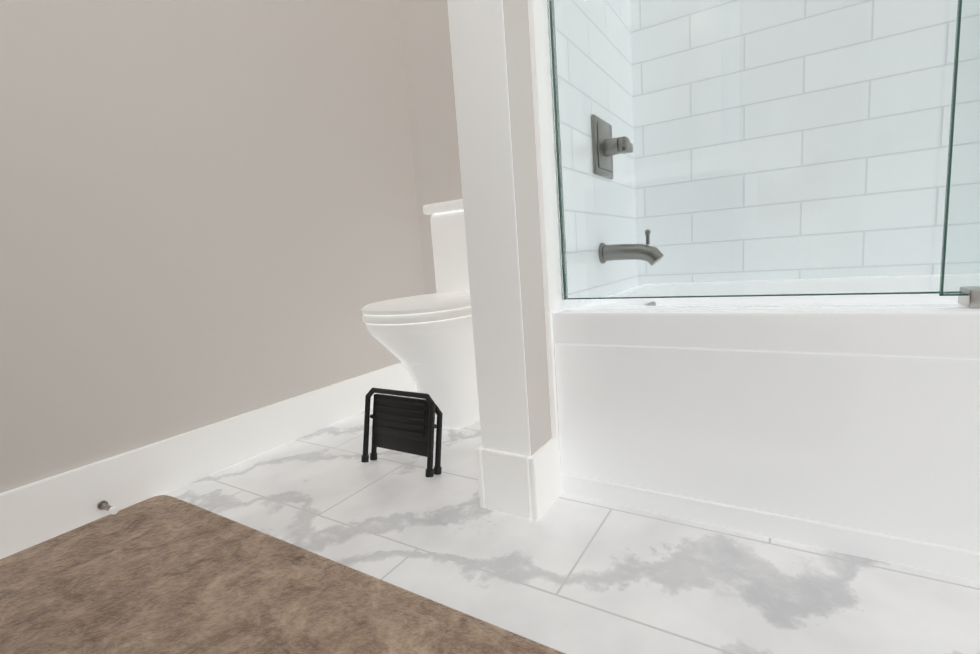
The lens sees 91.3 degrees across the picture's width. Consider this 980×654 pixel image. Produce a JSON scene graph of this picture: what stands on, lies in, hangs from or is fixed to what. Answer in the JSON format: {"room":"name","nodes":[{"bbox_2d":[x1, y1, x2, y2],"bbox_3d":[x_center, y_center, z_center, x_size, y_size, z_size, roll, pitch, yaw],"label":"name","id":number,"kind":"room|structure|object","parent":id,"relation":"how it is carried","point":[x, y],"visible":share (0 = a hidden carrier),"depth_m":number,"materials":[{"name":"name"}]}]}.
{"room":"bathroom","nodes":[
{"label":"bathroom","id":0,"kind":"room"},
{"bbox_2d":[0,0,425,492],"bbox_3d":[-1.017,-0.866,1.174,0.100,2.665,2.330,1,10,32],"label":"wall","id":1,"kind":"structure","parent":0,"point":[209,214],"depth_m":1.35,"materials":[{"name":"grey paint"}]},
{"bbox_2d":[0,362,415,558],"bbox_3d":[-0.736,0.335,1.551,0.018,0.145,1.790,1,10,32],"label":"baseboard","id":2,"kind":"structure","parent":1,"relation":"attached to","point":[32,514],"depth_m":1.32,"materials":[{"name":"white wood"}]},
{"bbox_2d":[97,500,118,514],"bbox_3d":[-0.928,0.440,1.165,0.071,0.022,0.022,1,10,32],"label":"door stop","id":3,"kind":"object","parent":2,"relation":"attached to","point":[105,505],"visible":1,"depth_m":1.16,"materials":[{"name":"silver metal"}]},
{"bbox_2d":[399,0,462,293],"bbox_3d":[0.724,-1.041,1.507,2.705,2.665,0.100,1,10,32],"label":"wall","id":4,"kind":"structure","parent":0,"point":[429,72],"depth_m":2.07,"materials":[{"name":"grey paint"}]},
{"bbox_2d":[447,0,560,465],"bbox_3d":[0.182,-0.966,1.266,0.124,2.665,0.894,1,10,32],"label":"wall","id":5,"kind":"structure","parent":0,"point":[491,59],"depth_m":0.99,"materials":[{"name":"grey paint"}]},
{"bbox_2d":[476,437,559,512],"bbox_3d":[0.212,0.277,1.479,0.022,0.145,0.904,1,10,32],"label":"baseboard","id":6,"kind":"structure","parent":5,"relation":"attached to","point":[512,484],"depth_m":1.07,"materials":[{"name":"white wood"}]},
{"bbox_2d":[528,0,590,437],"bbox_3d":[0.266,-0.974,1.276,0.012,2.665,0.771,1,10,32],"label":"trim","id":7,"kind":"structure","parent":5,"relation":"attached to","point":[541,88],"depth_m":1.06,"materials":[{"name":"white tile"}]},
{"bbox_2d":[163,390,979,653],"bbox_3d":[0.759,0.519,0.334,4.045,0.080,2.530,1,10,32],"label":"floor","id":8,"kind":"structure","parent":0,"point":[567,574],"depth_m":0.88,"materials":[{"name":"tile"}]},
{"bbox_2d":[0,495,564,653],"bbox_3d":[-0.414,0.511,0.615,1.495,0.019,0.670,1,10,32],"label":"rug","id":9,"kind":"object","parent":8,"relation":"on","point":[162,574],"visible":1,"depth_m":0.84,"materials":[{"name":"brown carpet"}]},
{"bbox_2d":[361,388,442,477],"bbox_3d":[-0.253,0.289,1.350,0.262,0.222,0.089,1,10,32],"label":"step stool","id":10,"kind":"object","parent":8,"relation":"on","point":[405,424],"visible":1,"depth_m":1.34,"materials":[{"name":"black"}]},
{"bbox_2d":[361,199,479,428],"bbox_3d":[-0.135,-0.071,1.720,0.450,0.811,0.722,1,10,32],"label":"toilet","id":11,"kind":"object","parent":8,"relation":"on","point":[427,340],"visible":0.69,"depth_m":1.56,"materials":[{"name":"white ceramic"}]},
{"bbox_2d":[552,294,979,581],"bbox_3d":[0.982,0.134,1.046,1.485,0.442,0.762,1,10,32],"label":"bathtub","id":12,"kind":"object","parent":8,"relation":"on","point":[847,424],"visible":0.81,"depth_m":0.89,"materials":[{"name":"white plastic"}]},
{"bbox_2d":[547,0,979,307],"bbox_3d":[0.734,-0.821,0.619,1.486,1.601,0.148,1,10,32],"label":"glass shower door","id":13,"kind":"structure","parent":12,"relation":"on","point":[726,148],"depth_m":0.88,"materials":[{"name":"clear glass"}]}
]}

